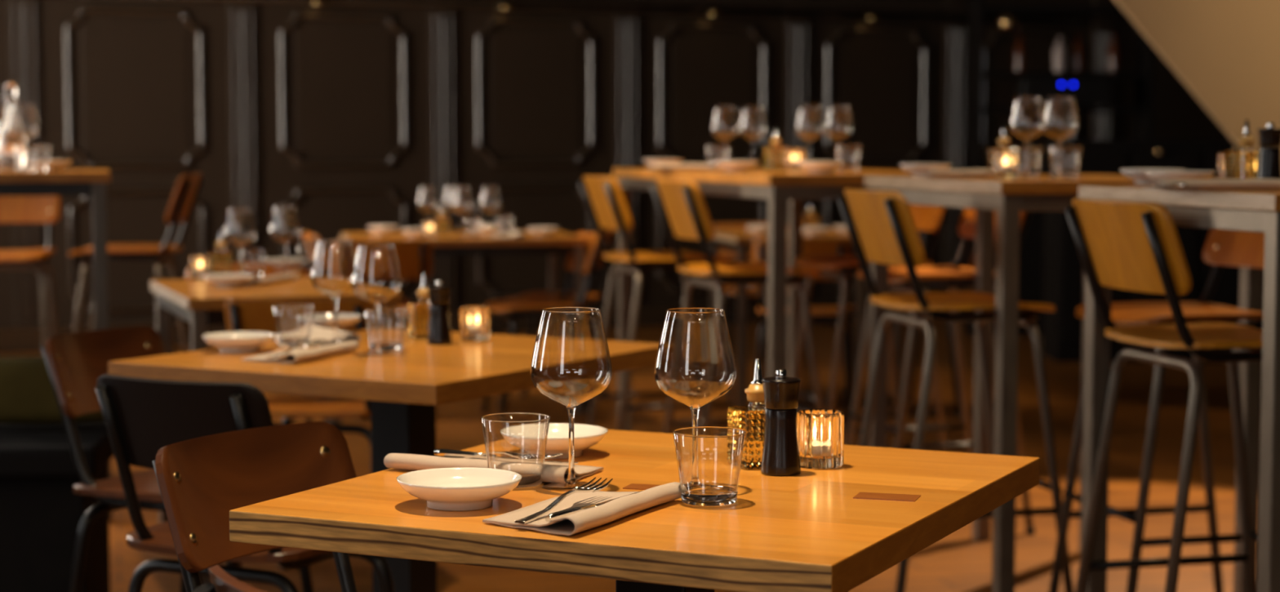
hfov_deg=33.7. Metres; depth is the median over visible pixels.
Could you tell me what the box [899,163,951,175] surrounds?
plate
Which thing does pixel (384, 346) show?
tumbler
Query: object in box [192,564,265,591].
dining chair
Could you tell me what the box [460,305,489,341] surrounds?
candle holder
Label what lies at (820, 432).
candle holder
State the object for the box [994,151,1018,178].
candle holder
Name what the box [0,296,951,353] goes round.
baseboard
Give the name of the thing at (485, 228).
plate
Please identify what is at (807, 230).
plate
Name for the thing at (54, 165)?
plate
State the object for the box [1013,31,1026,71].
bottle
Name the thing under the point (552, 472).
napkin
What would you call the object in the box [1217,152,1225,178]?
candle holder
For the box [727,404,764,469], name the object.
bottle
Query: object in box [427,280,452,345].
pepper mill
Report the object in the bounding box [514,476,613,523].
fork
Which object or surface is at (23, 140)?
wine glass
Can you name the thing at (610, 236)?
dining chair
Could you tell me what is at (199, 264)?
candle holder
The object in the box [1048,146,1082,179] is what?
tumbler
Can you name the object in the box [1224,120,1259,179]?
oil cruet
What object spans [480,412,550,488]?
tumbler
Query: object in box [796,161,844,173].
plate
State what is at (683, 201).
bar stool
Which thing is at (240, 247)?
wine glass
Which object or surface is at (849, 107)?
bowl
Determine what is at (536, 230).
plate
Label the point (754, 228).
plate
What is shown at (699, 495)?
tumbler
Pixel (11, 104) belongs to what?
bowl
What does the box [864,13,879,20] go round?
wall lamp
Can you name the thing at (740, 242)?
dining table
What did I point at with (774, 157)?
bottle
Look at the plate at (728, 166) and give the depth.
6.35 m
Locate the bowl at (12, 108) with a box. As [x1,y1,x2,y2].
[4,107,17,139]
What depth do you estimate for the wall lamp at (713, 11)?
13.13 m
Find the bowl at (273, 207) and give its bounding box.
[269,207,301,243]
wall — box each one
[0,0,1231,327]
[1114,0,1279,151]
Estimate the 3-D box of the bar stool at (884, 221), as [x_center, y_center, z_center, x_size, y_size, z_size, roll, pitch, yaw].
[0.763,0.257,5.161,0.505,1.036,0.409,-1,4,-14]
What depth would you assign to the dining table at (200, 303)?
5.62 m
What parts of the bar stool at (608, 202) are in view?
backrest, leg frame, seat, leg frame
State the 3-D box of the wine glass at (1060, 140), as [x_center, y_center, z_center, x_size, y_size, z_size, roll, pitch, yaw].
[1.100,-0.417,5.534,0.095,0.207,0.095,0,4,0]
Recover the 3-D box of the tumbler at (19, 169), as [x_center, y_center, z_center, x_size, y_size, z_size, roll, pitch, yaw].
[-1.837,-0.412,6.337,0.081,0.079,0.081,0,4,0]
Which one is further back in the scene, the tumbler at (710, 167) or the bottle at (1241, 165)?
the tumbler at (710, 167)
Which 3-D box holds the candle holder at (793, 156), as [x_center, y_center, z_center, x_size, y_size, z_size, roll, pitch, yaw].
[0.483,-0.424,6.587,0.059,0.068,0.057,0,4,0]
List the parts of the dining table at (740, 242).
leg, rail, leg, rail, leg, leg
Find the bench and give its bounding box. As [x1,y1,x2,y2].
[0,422,114,591]
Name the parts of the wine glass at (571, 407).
stem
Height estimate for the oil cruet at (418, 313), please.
0.133 m
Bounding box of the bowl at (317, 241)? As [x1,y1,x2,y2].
[311,240,359,297]
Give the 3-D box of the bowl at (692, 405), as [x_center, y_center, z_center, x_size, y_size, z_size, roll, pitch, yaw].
[0.064,0.073,2.431,0.095,0.112,0.095,0,4,0]
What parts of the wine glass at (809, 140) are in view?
stem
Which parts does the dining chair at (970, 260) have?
leg frame, leg frame, backrest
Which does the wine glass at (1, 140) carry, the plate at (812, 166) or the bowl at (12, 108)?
the bowl at (12, 108)
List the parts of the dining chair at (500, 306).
leg frame, seat, leg frame, backrest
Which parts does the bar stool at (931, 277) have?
leg frame, seat, leg frame, backrest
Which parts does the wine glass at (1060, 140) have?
stem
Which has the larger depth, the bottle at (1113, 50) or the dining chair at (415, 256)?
the bottle at (1113, 50)
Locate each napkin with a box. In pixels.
[240,340,359,363]
[242,272,298,284]
[272,324,360,343]
[383,453,603,484]
[482,481,687,535]
[489,230,525,237]
[646,163,715,169]
[916,168,1020,177]
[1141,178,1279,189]
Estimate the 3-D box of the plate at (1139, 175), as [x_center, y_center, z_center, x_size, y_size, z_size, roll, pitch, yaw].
[1.102,-0.257,4.543,0.138,0.032,0.138,0,4,0]
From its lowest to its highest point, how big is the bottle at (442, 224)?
0.072 m
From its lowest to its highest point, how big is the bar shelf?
2.000 m
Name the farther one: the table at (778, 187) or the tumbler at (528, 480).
the table at (778, 187)
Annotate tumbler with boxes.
[13,145,41,172]
[29,145,51,170]
[238,248,266,276]
[272,304,315,346]
[296,244,322,270]
[364,307,406,351]
[463,217,483,236]
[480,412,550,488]
[496,215,515,234]
[672,426,745,506]
[705,145,730,170]
[835,145,861,171]
[1009,146,1043,178]
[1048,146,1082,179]
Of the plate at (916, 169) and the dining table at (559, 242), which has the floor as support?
the dining table at (559, 242)
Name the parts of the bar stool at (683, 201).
backrest, leg frame, seat, leg frame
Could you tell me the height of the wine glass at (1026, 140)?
0.207 m
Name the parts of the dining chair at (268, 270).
backrest, leg frame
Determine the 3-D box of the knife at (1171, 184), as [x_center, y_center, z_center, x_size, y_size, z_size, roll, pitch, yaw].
[0.976,-0.208,3.945,0.010,0.010,0.203,-1,4,-10]
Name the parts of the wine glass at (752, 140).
stem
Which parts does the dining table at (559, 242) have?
leg, rail, leg, leg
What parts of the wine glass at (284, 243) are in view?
stem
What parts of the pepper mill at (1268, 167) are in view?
knob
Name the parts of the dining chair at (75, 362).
backrest, seat, leg frame, leg frame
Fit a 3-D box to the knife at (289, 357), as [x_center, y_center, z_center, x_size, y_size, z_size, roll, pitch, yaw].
[-0.609,0.105,3.918,0.010,0.010,0.203,2,4,22]
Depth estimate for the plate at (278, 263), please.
6.61 m
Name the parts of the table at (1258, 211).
leg, rail, leg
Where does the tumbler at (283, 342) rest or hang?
on the pedestal table at (404, 388)
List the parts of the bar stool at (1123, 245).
backrest, leg frame, seat, leg frame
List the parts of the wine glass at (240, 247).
stem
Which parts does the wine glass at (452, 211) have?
stem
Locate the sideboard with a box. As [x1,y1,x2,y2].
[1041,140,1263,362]
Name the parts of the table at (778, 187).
leg, rail, leg, leg, rail, leg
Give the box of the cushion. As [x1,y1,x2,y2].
[0,355,105,424]
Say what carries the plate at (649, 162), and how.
on the table at (778, 187)
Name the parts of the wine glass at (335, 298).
stem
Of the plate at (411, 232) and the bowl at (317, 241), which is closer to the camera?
the bowl at (317, 241)
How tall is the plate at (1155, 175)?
0.032 m
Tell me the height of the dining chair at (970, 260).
0.766 m
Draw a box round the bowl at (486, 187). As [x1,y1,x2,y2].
[479,186,501,213]
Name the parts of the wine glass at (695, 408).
stem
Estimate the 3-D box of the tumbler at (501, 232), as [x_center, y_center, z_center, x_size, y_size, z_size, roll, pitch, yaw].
[-0.586,-0.310,9.202,0.081,0.079,0.081,0,4,0]
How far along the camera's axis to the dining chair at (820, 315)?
8.43 m
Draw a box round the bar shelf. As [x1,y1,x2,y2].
[964,0,1154,336]
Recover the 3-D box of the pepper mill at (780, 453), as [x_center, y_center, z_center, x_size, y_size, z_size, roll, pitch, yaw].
[0.170,0.151,2.550,0.049,0.126,0.049,0,4,0]
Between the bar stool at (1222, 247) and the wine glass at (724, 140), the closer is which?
the bar stool at (1222, 247)
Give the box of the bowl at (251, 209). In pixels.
[223,208,256,246]
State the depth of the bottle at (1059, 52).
12.40 m
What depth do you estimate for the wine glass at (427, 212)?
9.19 m
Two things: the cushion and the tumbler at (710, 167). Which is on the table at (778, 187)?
the tumbler at (710, 167)
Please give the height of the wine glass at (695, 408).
0.207 m
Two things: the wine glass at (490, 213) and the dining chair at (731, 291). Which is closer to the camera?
the wine glass at (490, 213)
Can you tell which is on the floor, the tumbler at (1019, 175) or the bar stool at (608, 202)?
the bar stool at (608, 202)
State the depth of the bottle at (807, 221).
9.28 m
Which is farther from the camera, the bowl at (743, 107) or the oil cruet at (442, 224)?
the oil cruet at (442, 224)
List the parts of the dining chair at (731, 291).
backrest, seat, leg frame, leg frame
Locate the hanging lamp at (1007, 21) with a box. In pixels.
[996,0,1019,30]
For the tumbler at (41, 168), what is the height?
0.079 m
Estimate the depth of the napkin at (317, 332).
4.28 m
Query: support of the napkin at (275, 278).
on the dining table at (200, 303)
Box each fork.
[266,338,327,358]
[433,451,563,460]
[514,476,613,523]
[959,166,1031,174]
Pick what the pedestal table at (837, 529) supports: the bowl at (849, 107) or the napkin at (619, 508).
the napkin at (619, 508)
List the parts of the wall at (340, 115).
panel moulding, panel moulding, panel moulding, panel moulding, panel moulding, panel moulding, panel moulding, panel moulding, panel moulding, panel moulding, panel moulding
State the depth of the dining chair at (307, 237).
8.86 m
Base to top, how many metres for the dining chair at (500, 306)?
0.766 m
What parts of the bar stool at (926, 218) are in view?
leg frame, seat, leg frame, backrest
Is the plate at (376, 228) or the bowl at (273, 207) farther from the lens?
the plate at (376, 228)
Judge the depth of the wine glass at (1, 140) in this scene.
6.73 m
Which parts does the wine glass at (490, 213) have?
stem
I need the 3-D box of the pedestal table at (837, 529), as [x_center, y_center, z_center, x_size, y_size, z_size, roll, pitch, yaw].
[0.030,0.592,2.522,0.698,0.750,0.761,2,5,25]
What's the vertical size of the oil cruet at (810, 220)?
0.133 m
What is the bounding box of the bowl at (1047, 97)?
[1041,97,1078,139]
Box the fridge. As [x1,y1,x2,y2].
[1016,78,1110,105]
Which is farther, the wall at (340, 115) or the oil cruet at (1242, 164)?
the wall at (340, 115)
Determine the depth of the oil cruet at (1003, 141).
5.38 m
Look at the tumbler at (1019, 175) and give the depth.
5.16 m
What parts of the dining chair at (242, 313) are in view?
backrest, leg frame, seat, leg frame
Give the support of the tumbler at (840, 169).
on the table at (778, 187)
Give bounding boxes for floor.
[0,315,1262,591]
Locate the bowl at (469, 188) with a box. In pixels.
[450,187,472,213]
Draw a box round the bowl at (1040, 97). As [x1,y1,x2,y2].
[1008,97,1045,139]
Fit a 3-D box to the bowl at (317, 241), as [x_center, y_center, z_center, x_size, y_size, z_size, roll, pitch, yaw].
[-0.599,-0.052,4.151,0.095,0.112,0.095,0,4,0]
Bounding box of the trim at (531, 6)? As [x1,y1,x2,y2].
[155,0,1082,26]
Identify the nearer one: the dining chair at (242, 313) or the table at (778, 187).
the dining chair at (242, 313)
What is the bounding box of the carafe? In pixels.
[0,82,30,168]
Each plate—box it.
[28,160,71,170]
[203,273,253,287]
[264,257,308,270]
[296,313,362,331]
[366,225,398,233]
[400,228,422,236]
[471,225,502,233]
[500,422,608,458]
[526,226,558,235]
[642,159,683,165]
[713,160,758,171]
[745,225,768,233]
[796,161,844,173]
[802,226,830,235]
[832,225,857,233]
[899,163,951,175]
[1119,168,1185,183]
[1144,170,1214,181]
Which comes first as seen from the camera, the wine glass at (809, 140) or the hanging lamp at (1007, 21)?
the wine glass at (809, 140)
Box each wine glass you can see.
[0,104,17,169]
[7,103,39,170]
[223,208,256,273]
[269,205,301,275]
[311,239,359,346]
[351,244,402,355]
[416,186,438,221]
[442,185,463,232]
[450,186,472,235]
[479,186,501,234]
[530,306,612,490]
[653,307,736,486]
[711,106,739,160]
[738,106,766,168]
[795,105,824,161]
[824,105,853,161]
[1008,96,1045,176]
[1041,96,1078,176]
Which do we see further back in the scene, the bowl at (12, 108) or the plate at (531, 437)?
the bowl at (12, 108)
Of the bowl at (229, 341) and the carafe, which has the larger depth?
the carafe
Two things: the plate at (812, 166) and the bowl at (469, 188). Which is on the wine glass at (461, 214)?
the bowl at (469, 188)
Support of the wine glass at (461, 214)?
on the dining table at (559, 242)
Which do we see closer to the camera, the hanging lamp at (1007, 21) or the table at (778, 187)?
the table at (778, 187)
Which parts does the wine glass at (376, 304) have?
stem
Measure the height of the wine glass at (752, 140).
0.207 m
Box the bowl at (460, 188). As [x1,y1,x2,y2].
[442,187,463,211]
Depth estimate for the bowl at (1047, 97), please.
5.53 m
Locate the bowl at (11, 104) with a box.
[7,104,39,139]
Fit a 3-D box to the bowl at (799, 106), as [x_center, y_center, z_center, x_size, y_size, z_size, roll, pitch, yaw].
[0.549,-0.558,6.827,0.095,0.112,0.095,0,4,0]
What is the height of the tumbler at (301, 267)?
0.079 m
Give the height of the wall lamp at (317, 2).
0.038 m
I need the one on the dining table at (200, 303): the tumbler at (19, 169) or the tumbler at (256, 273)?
the tumbler at (256, 273)
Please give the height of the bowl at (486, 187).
0.112 m
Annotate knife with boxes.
[281,355,294,359]
[433,448,578,463]
[545,490,642,521]
[1137,182,1186,187]
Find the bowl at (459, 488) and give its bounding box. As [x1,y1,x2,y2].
[396,466,521,511]
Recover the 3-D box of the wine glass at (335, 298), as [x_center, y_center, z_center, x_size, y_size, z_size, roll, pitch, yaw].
[-0.599,-0.006,4.154,0.095,0.207,0.095,0,4,0]
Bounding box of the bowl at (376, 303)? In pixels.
[351,245,402,304]
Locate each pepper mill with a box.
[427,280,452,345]
[760,368,800,475]
[1257,122,1279,189]
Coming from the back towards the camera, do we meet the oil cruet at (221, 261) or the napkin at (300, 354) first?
the oil cruet at (221, 261)
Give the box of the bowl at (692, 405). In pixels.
[653,311,736,407]
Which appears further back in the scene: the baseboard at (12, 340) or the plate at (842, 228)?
the baseboard at (12, 340)
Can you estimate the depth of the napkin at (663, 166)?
6.72 m
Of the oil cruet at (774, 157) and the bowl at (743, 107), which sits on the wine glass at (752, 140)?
the bowl at (743, 107)
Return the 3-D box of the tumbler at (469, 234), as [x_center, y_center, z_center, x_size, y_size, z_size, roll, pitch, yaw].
[-0.706,-0.292,8.953,0.081,0.079,0.081,0,4,0]
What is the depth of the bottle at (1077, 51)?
12.45 m
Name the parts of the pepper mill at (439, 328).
knob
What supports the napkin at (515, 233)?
on the dining table at (559, 242)
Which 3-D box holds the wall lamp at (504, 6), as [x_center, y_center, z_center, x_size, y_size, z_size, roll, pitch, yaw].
[-0.801,-1.725,12.586,0.100,0.038,0.135,-2,5,-25]
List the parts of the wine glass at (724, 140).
stem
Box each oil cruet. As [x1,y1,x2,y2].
[209,231,233,274]
[406,272,429,338]
[433,204,449,235]
[727,358,765,469]
[763,128,787,170]
[802,202,818,232]
[988,124,1019,169]
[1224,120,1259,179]
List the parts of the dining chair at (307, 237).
backrest, leg frame, seat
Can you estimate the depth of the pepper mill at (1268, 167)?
4.02 m
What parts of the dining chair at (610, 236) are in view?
leg frame, seat, leg frame, backrest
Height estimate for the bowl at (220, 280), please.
0.032 m
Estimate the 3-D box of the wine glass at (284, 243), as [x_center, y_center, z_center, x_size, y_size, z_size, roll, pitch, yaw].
[-1.066,-0.167,6.355,0.095,0.207,0.095,0,4,0]
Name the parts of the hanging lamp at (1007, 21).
lamp shade, cord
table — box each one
[0,168,112,520]
[107,328,674,591]
[150,275,402,584]
[229,429,1039,591]
[340,231,587,421]
[613,167,994,540]
[709,229,902,409]
[863,174,1263,591]
[1078,185,1279,591]
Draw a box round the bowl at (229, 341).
[201,331,275,352]
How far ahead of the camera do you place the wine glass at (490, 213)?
9.10 m
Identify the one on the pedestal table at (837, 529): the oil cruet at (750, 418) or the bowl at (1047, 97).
the oil cruet at (750, 418)
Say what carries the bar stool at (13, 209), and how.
on the floor
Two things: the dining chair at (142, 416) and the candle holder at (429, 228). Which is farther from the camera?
the candle holder at (429, 228)
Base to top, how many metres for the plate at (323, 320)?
0.032 m
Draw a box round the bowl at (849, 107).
[824,106,853,140]
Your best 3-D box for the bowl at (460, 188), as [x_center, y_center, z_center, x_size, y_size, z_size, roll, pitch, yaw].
[-0.823,-0.427,9.293,0.095,0.112,0.095,0,4,0]
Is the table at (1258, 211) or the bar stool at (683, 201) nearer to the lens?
the table at (1258, 211)
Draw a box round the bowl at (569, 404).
[530,311,612,406]
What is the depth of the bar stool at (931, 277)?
6.34 m
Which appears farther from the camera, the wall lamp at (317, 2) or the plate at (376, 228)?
the wall lamp at (317, 2)
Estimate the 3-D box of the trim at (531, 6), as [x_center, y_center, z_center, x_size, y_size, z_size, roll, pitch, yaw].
[-1.076,-1.758,12.490,9.000,0.120,0.090,-2,5,-25]
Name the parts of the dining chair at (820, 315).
backrest, leg frame, seat, leg frame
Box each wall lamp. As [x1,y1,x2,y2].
[310,0,327,4]
[497,3,515,9]
[706,8,721,15]
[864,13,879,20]
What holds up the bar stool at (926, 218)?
on the floor
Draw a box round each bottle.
[209,250,233,274]
[406,302,429,338]
[433,217,449,235]
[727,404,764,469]
[763,147,787,170]
[802,216,818,232]
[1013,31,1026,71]
[1053,34,1065,71]
[1071,31,1084,71]
[1107,31,1119,71]
[1224,151,1259,179]
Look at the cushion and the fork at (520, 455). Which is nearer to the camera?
the fork at (520, 455)
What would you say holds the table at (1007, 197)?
on the floor
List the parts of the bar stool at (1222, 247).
leg frame, seat, leg frame, backrest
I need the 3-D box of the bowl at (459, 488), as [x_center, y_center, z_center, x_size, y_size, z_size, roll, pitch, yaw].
[-0.199,0.215,2.329,0.138,0.032,0.138,0,4,0]
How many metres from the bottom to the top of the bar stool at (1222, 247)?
1.036 m
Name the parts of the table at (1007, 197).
leg, rail, leg, rail, leg, leg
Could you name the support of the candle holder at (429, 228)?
on the dining table at (559, 242)
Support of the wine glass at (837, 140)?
on the table at (778, 187)
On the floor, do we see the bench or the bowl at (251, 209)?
the bench
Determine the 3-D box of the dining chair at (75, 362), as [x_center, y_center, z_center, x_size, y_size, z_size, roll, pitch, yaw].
[-0.921,0.460,4.233,0.461,0.766,0.409,2,5,26]
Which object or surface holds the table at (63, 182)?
on the floor
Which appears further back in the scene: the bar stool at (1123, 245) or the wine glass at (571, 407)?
the bar stool at (1123, 245)
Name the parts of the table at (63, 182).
rail, leg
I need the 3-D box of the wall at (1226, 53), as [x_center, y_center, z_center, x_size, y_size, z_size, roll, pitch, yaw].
[2.520,-0.770,8.396,2.596,2.342,0.060,0,4,0]
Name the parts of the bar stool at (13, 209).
leg frame, seat, leg frame, backrest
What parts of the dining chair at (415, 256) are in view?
backrest, leg frame, seat, leg frame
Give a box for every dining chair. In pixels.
[41,325,313,591]
[95,373,394,591]
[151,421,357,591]
[186,262,327,422]
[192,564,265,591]
[224,297,375,569]
[300,231,408,397]
[332,239,436,417]
[481,231,602,425]
[497,229,617,410]
[712,222,812,395]
[751,239,856,431]
[890,237,995,418]
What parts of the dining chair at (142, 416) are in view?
backrest, leg frame, seat, leg frame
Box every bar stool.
[0,195,60,355]
[68,172,204,353]
[577,175,735,435]
[650,178,824,435]
[791,204,950,451]
[836,187,1074,591]
[845,208,1035,534]
[1048,228,1264,591]
[1064,197,1262,591]
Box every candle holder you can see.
[190,254,210,279]
[422,221,436,237]
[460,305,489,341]
[785,148,804,170]
[796,408,844,469]
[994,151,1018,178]
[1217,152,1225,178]
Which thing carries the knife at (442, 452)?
on the napkin at (552, 472)
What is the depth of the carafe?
6.45 m
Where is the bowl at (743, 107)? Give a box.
[738,106,766,139]
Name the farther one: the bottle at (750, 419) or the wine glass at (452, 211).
the wine glass at (452, 211)
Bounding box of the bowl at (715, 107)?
[711,106,739,140]
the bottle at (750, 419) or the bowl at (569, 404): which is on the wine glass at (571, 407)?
the bowl at (569, 404)
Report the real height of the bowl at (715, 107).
0.112 m
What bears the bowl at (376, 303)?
on the wine glass at (376, 304)
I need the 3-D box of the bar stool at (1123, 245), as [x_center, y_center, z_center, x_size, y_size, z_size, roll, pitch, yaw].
[1.143,0.324,4.243,0.505,1.036,0.409,-1,4,-14]
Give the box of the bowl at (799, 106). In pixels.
[795,106,824,139]
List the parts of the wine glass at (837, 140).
stem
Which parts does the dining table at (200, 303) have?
leg, rail, leg, rail, leg, leg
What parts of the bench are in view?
seat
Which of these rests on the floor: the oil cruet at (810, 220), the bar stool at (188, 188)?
the bar stool at (188, 188)
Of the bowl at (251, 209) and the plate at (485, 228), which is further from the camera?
the plate at (485, 228)
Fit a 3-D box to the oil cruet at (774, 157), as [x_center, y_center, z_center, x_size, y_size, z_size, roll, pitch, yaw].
[0.430,-0.464,6.684,0.064,0.133,0.064,-2,4,-22]
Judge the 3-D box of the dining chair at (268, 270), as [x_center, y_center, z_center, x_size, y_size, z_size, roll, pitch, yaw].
[-1.179,0.291,6.552,0.409,0.766,0.462,-2,4,-20]
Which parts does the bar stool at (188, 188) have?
leg frame, seat, leg frame, backrest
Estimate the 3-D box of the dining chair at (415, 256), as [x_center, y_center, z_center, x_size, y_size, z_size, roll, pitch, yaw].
[-1.037,0.143,8.581,0.409,0.766,0.462,0,4,-5]
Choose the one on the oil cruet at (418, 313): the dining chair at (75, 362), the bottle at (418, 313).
the bottle at (418, 313)
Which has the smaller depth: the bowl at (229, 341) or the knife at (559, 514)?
the knife at (559, 514)
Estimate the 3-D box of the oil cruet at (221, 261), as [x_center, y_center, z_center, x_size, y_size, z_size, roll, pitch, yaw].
[-1.261,-0.130,6.358,0.064,0.133,0.064,-2,4,-22]
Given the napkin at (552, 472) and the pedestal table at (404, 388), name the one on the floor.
the pedestal table at (404, 388)
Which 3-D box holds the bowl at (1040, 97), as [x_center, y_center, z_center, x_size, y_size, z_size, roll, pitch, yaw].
[1.005,-0.460,5.481,0.095,0.112,0.095,0,4,0]
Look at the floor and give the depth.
7.99 m
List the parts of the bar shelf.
panel, shelf, shelf, shelf, shelf, panel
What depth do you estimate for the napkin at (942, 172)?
5.32 m
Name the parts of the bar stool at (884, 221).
backrest, leg frame, seat, leg frame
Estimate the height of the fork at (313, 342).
0.019 m
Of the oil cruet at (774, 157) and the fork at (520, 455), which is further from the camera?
the oil cruet at (774, 157)

